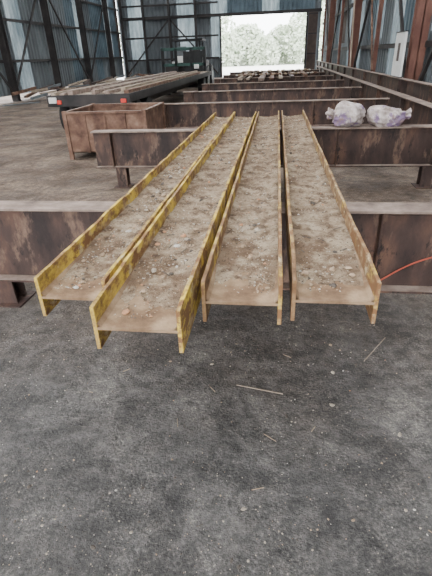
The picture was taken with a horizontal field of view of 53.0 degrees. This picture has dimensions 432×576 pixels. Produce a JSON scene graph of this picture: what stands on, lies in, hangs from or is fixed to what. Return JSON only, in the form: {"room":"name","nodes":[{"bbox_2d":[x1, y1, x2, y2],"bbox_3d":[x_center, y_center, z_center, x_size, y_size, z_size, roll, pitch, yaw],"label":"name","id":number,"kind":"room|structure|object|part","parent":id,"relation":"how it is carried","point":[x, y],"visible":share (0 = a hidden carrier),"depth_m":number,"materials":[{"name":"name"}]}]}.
{"room":"workshop","nodes":[
{"label":"workshop","id":0,"kind":"room"},
{"bbox_2d":[0,0,124,96],"bbox_3d":[-10.360,-8.587,13.880,0.060,5.350,45.760,2,29,7],"label":"wall","id":1,"kind":"structure","parent":0,"point":[38,74],"depth_m":24.31,"materials":[{"name":"grey metal"}]},
{"bbox_2d":[0,59,431,575],"bbox_3d":[6.280,-22.311,44.332,120.000,0.001,140.000,2,29,7],"label":"floor","id":2,"kind":"structure","parent":0,"point":[101,429],"depth_m":2.10,"materials":[{"name":"grey concrete"}]},
{"bbox_2d":[0,0,122,101],"bbox_3d":[-10.079,-8.407,13.789,0.350,5.600,45.500,2,29,7],"label":"frame","id":3,"kind":"object","parent":2,"relation":"on","point":[13,83],"visible":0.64,"depth_m":23.29,"materials":[{"name":"metal"}]},
{"bbox_2d":[2,72,153,105],"bbox_3d":[-4.803,-12.155,25.537,6.129,0.709,19.543,2,29,7],"label":"pile","id":4,"kind":"object","parent":2,"relation":"on","point":[86,82],"visible":0.49,"depth_m":21.86,"materials":[{"name":"metal"}]},
{"bbox_2d":[61,102,165,159],"bbox_3d":[-1.842,-3.013,8.233,1.500,0.820,1.410,2,29,7],"label":"bin","id":5,"kind":"object","parent":2,"relation":"on","point":[79,122],"visible":0.62,"depth_m":7.65,"materials":[{"name":"brown wood"}]},
{"bbox_2d":[46,71,211,129],"bbox_3d":[-2.041,-7.286,16.011,1.980,0.978,13.890,2,29,7],"label":"flatbed trailer","id":6,"kind":"object","parent":2,"relation":"on","point":[145,89],"visible":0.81,"depth_m":11.07,"materials":[{"name":"brown wood"}]},
{"bbox_2d":[118,0,218,76],"bbox_3d":[-3.550,-19.165,33.289,7.535,5.600,0.320,2,29,7],"label":"frame","id":7,"kind":"object","parent":2,"relation":"on","point":[194,2],"visible":0.82,"depth_m":33.07,"materials":[{"name":"metal"}]},
{"bbox_2d":[160,38,213,83],"bbox_3d":[-1.466,-12.482,24.108,2.340,2.396,3.596,2,29,7],"label":"truck","id":8,"kind":"object","parent":2,"relation":"on","point":[194,59],"visible":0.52,"depth_m":22.56,"materials":[{"name":"metal"}]},
{"bbox_2d":[0,201,431,307],"bbox_3d":[0.125,-0.191,2.930,4.700,0.750,0.240,2,29,7],"label":"girder","id":9,"kind":"object","parent":2,"relation":"on","point":[396,235],"visible":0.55,"depth_m":2.87,"materials":[{"name":"metal"}]},
{"bbox_3d":[-1.552,0.000,3.274,0.240,0.200,0.240,2,29,7],"label":"leg","id":10,"kind":"part","parent":9,"relation":"part of","materials":[{"name":"metal"}]},
{"bbox_2d":[380,257,431,280],"bbox_3d":[1.419,-0.163,2.730,1.082,0.368,0.037,1,28,5],"label":"cable","id":11,"kind":"object","parent":9,"relation":"attached to","point":[429,257],"visible":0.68,"depth_m":2.77,"materials":[{"name":"rubber"}]},
{"bbox_2d":[0,311,431,575],"bbox_3d":[0.013,0.735,2.001,4.100,0.018,2.209,2,29,7],"label":"gravel","id":12,"kind":"object","parent":2,"relation":"on","point":[92,547],"visible":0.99,"depth_m":1.91,"materials":[{"name":"grey gravel"}]},
{"bbox_2d":[221,16,236,62],"bbox_3d":[-1.048,-38.313,66.108,10.054,8.615,10.313,2,29,7],"label":"tree","id":13,"kind":"object","parent":2,"relation":"on","point":[223,19],"visible":0.03,"depth_m":65.16,"materials":[{"name":"green plant"}]},
{"bbox_2d":[222,32,246,66],"bbox_3d":[1.857,-34.838,63.508,5.443,4.818,5.544,2,29,7],"label":"tree","id":14,"kind":"object","parent":2,"relation":"on","point":[228,56],"visible":0.62,"depth_m":62.32,"materials":[{"name":"green plant"}]},
{"bbox_2d":[225,23,267,65],"bbox_3d":[4.664,-36.381,65.087,7.003,5.886,6.535,2,29,7],"label":"tree","id":15,"kind":"object","parent":2,"relation":"on","point":[251,30],"visible":0.49,"depth_m":62.69,"materials":[{"name":"green plant"}]},
{"bbox_2d":[90,124,431,188],"bbox_3d":[0.651,-1.720,5.729,4.650,0.750,0.240,2,29,7],"label":"girder","id":16,"kind":"object","parent":2,"relation":"on","point":[362,145],"visible":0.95,"depth_m":5.57,"materials":[{"name":"metal"}]},
{"bbox_3d":[-1.300,-1.567,6.091,0.240,0.270,0.240,2,29,7],"label":"leg","id":17,"kind":"part","parent":16,"relation":"part of","materials":[{"name":"metal"}]},
{"bbox_2d":[34,112,233,315],"bbox_3d":[-0.200,-1.136,3.735,0.274,0.166,4.950,2,29,8],"label":"steel i-beam","id":18,"kind":"structure","parent":16,"relation":"on","point":[50,277],"depth_m":1.81,"materials":[{"name":"yellow metal"}]},
{"bbox_2d":[53,121,224,288],"bbox_3d":[-0.204,-1.138,3.708,0.225,0.026,4.788,2,29,8],"label":"rubble","id":19,"kind":"object","parent":18,"relation":"on","point":[215,129],"visible":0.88,"depth_m":2.41,"materials":[{"name":"beige stone"}]},
{"bbox_2d":[63,117,228,282],"bbox_3d":[-0.201,-1.149,3.728,0.238,0.042,4.910,2,29,8],"label":"dirt layer","id":20,"kind":"object","parent":18,"relation":"on","point":[105,263],"visible":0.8,"depth_m":2.30,"materials":[{"name":"brown soil"}]},
{"bbox_2d":[89,111,255,352],"bbox_3d":[0.071,-1.080,3.613,0.300,0.165,5.120,2,29,7],"label":"steel i-beam","id":21,"kind":"structure","parent":16,"relation":"on","point":[103,308],"depth_m":1.54,"materials":[{"name":"yellow metal"}]},
{"bbox_2d":[113,118,251,317],"bbox_3d":[0.069,-1.084,3.589,0.252,0.025,4.963,2,29,7],"label":"rubble","id":22,"kind":"object","parent":21,"relation":"on","point":[126,311],"visible":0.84,"depth_m":1.97,"materials":[{"name":"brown stone"}]},
{"bbox_2d":[115,116,252,311],"bbox_3d":[0.071,-1.092,3.607,0.263,0.039,5.080,2,29,7],"label":"dirt layer","id":23,"kind":"object","parent":21,"relation":"on","point":[177,282],"visible":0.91,"depth_m":2.10,"materials":[{"name":"brown soil"}]},
{"bbox_2d":[201,111,282,324],"bbox_3d":[0.396,-1.121,3.665,0.284,0.167,4.950,2,29,7],"label":"steel i-beam","id":24,"kind":"structure","parent":16,"relation":"on","point":[211,293],"depth_m":1.60,"materials":[{"name":"beige metal"}]},
{"bbox_2d":[214,115,277,291],"bbox_3d":[0.396,-1.134,3.658,0.250,0.043,4.910,2,29,7],"label":"dirt layer","id":25,"kind":"object","parent":24,"relation":"on","point":[230,261],"visible":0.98,"depth_m":2.22,"materials":[{"name":"brown soil"}]},
{"bbox_2d":[225,117,275,293],"bbox_3d":[0.395,-1.125,3.640,0.237,0.024,4.794,2,29,7],"label":"rubble","id":26,"kind":"object","parent":24,"relation":"on","point":[257,229],"visible":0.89,"depth_m":2.14,"materials":[{"name":"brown stone"}]},
{"bbox_2d":[281,110,381,323],"bbox_3d":[0.719,-1.133,3.664,0.297,0.167,4.980,2,29,7],"label":"steel i-beam","id":27,"kind":"structure","parent":16,"relation":"on","point":[368,294],"depth_m":1.60,"materials":[{"name":"beige metal"}]},
{"bbox_2d":[285,116,354,291],"bbox_3d":[0.715,-1.137,3.641,0.243,0.027,4.822,2,29,7],"label":"rubble","id":28,"kind":"object","parent":27,"relation":"on","point":[304,272],"visible":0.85,"depth_m":1.89,"materials":[{"name":"beige stone"}]},
{"bbox_2d":[283,114,363,285],"bbox_3d":[0.718,-1.147,3.657,0.262,0.044,4.940,2,29,7],"label":"dirt layer","id":29,"kind":"object","parent":27,"relation":"on","point":[307,224],"visible":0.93,"depth_m":2.15,"materials":[{"name":"brown soil"}]},
{"bbox_2d":[325,100,365,126],"bbox_3d":[1.623,-2.182,5.401,0.450,0.304,0.366,19,35,34],"label":"woven sack","id":30,"kind":"object","parent":16,"relation":"on","point":[346,113],"visible":1,"depth_m":5.28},
{"bbox_2d":[366,105,411,126],"bbox_3d":[2.129,-2.135,5.358,0.509,0.229,0.380,6,29,15],"label":"woven sack","id":31,"kind":"object","parent":16,"relation":"on","point":[377,115],"visible":1,"depth_m":5.25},
{"bbox_3d":[2.697,-1.448,5.585,0.240,0.270,0.240,2,29,7],"label":"leg","id":32,"kind":"part","parent":16,"relation":"part of","materials":[{"name":"metal"}]},
{"bbox_2d":[247,35,280,65],"bbox_3d":[6.891,-33.967,62.179,4.908,4.266,4.826,2,29,7],"label":"tree","id":33,"kind":"object","parent":2,"relation":"on","point":[266,47],"visible":0.98,"depth_m":60.92,"materials":[{"name":"green plant"}]},
{"bbox_2d":[183,87,361,102],"bbox_3d":[1.435,-4.900,11.575,4.650,0.750,0.240,2,29,7],"label":"girder","id":34,"kind":"object","parent":2,"relation":"on","point":[328,92],"visible":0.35,"depth_m":11.44,"materials":[{"name":"metal"}]},
{"bbox_2d":[202,80,343,90],"bbox_3d":[1.846,-6.465,14.450,4.650,0.750,0.240,2,29,7],"label":"girder","id":35,"kind":"object","parent":2,"relation":"on","point":[313,83],"visible":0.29,"depth_m":14.30,"materials":[{"name":"metal"}]},
{"bbox_2d":[214,75,332,82],"bbox_3d":[2.245,-7.983,17.239,4.650,0.750,0.240,2,29,7],"label":"girder","id":36,"kind":"object","parent":2,"relation":"on","point":[319,77],"visible":0.23,"depth_m":17.07,"materials":[{"name":"metal"}]},
{"bbox_2d":[236,68,316,80],"bbox_3d":[2.593,-9.281,18.651,3.199,0.168,8.617,2,29,7],"label":"stack","id":37,"kind":"object","parent":36,"relation":"on","point":[300,71],"visible":1,"depth_m":17.02,"materials":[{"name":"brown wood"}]},
{"bbox_2d":[223,72,324,77],"bbox_3d":[2.656,-9.549,20.115,4.650,0.750,0.240,2,29,7],"label":"girder","id":38,"kind":"object","parent":2,"relation":"on","point":[309,73],"visible":0.19,"depth_m":19.94,"materials":[{"name":"metal"}]},
{"bbox_2d":[230,69,318,74],"bbox_3d":[3.054,-11.066,22.904,4.650,0.750,0.240,2,29,7],"label":"girder","id":39,"kind":"object","parent":2,"relation":"on","point":[313,70],"visible":0.21,"depth_m":22.71,"materials":[{"name":"metal"}]},
{"bbox_2d":[164,98,389,128],"bbox_3d":[1.043,-3.405,8.829,4.650,0.750,0.240,2,29,7],"label":"girder","id":40,"kind":"object","parent":2,"relation":"on","point":[193,114],"visible":0.43,"depth_m":8.74,"materials":[{"name":"metal"}]},
{"bbox_2d":[267,24,301,63],"bbox_3d":[9.955,-36.268,64.729,6.277,5.746,6.569,2,29,7],"label":"tree","id":41,"kind":"object","parent":2,"relation":"on","point":[277,31],"visible":0.37,"depth_m":63.19,"materials":[{"name":"green plant"}]},
{"bbox_2d":[279,12,323,64],"bbox_3d":[12.828,-35.256,61.021,8.414,7.086,8.025,2,29,7],"label":"tree","id":42,"kind":"object","parent":2,"relation":"on","point":[294,19],"visible":0.39,"depth_m":60.64,"materials":[{"name":"green plant"}]},
{"bbox_2d":[306,12,317,69],"bbox_3d":[7.127,-18.174,32.292,0.650,4.080,0.140,2,29,7],"label":"door","id":43,"kind":"structure","parent":2,"relation":"on","point":[313,16],"depth_m":32.16,"materials":[{"name":"metal"}]},
{"bbox_2d":[300,0,324,58],"bbox_3d":[17.695,-38.086,63.344,11.089,9.695,11.351,2,29,7],"label":"tree","id":44,"kind":"object","parent":2,"relation":"on","point":[323,1],"visible":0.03,"depth_m":60.52,"materials":[{"name":"green plant"}]},
{"bbox_2d":[316,66,431,124],"bbox_3d":[4.667,-7.507,16.131,0.200,0.800,23.600,2,29,7],"label":"girder","id":45,"kind":"object","parent":2,"relation":"on","point":[421,113],"visible":0.34,"depth_m":8.78,"materials":[{"name":"metal"}]},
{"bbox_2d":[316,60,431,102],"bbox_3d":[5.289,-8.924,18.484,0.160,1.020,26.000,2,29,7],"label":"girder","id":46,"kind":"object","parent":2,"relation":"on","point":[421,90],"visible":0.28,"depth_m":10.21,"materials":[{"name":"metal"}]},
{"bbox_2d":[349,0,372,71],"bbox_3d":[4.802,-8.668,14.220,0.218,2.588,5.846,2,29,7],"label":"leaning pole","id":47,"kind":"object","parent":46,"relation":"on","point":[354,0],"visible":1,"depth_m":12.93,"materials":[{"name":"metal"}]},
{"bbox_2d":[390,30,408,77],"bbox_3d":[4.049,-5.163,9.578,0.060,0.890,0.840,2,29,7],"label":"notice board","id":48,"kind":"object","parent":46,"relation":"on","point":[401,38],"visible":0.99,"depth_m":9.47,"materials":[{"name":"white paint"}]},
{"bbox_2d":[320,0,431,80],"bbox_3d":[4.816,-7.963,11.903,0.350,5.600,45.500,2,29,7],"label":"frame","id":49,"kind":"object","parent":2,"relation":"on","point":[412,68],"visible":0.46,"depth_m":13.03,"materials":[{"name":"red metal"}]},
{"bbox_2d":[116,0,321,77],"bbox_3d":[0.106,-19.409,33.059,15.360,6.000,0.060,2,29,7],"label":"wall","id":50,"kind":"structure","parent":0,"point":[135,49],"depth_m":33.08,"materials":[{"name":"grey metal"}]},
{"bbox_2d":[123,8,321,76],"bbox_3d":[0.283,-18.578,33.297,15.100,4.300,0.230,2,29,7],"label":"trim","id":51,"kind":"structure","parent":50,"relation":"attached to","point":[219,15],"depth_m":32.30,"materials":[{"name":"metal"}]},
{"bbox_2d":[323,0,431,82],"bbox_3d":[5.109,-8.148,11.909,0.060,5.300,45.760,2,29,7],"label":"wall","id":52,"kind":"structure","parent":0,"point":[390,24],"depth_m":14.21,"materials":[{"name":"corrugated metal"}]}
]}

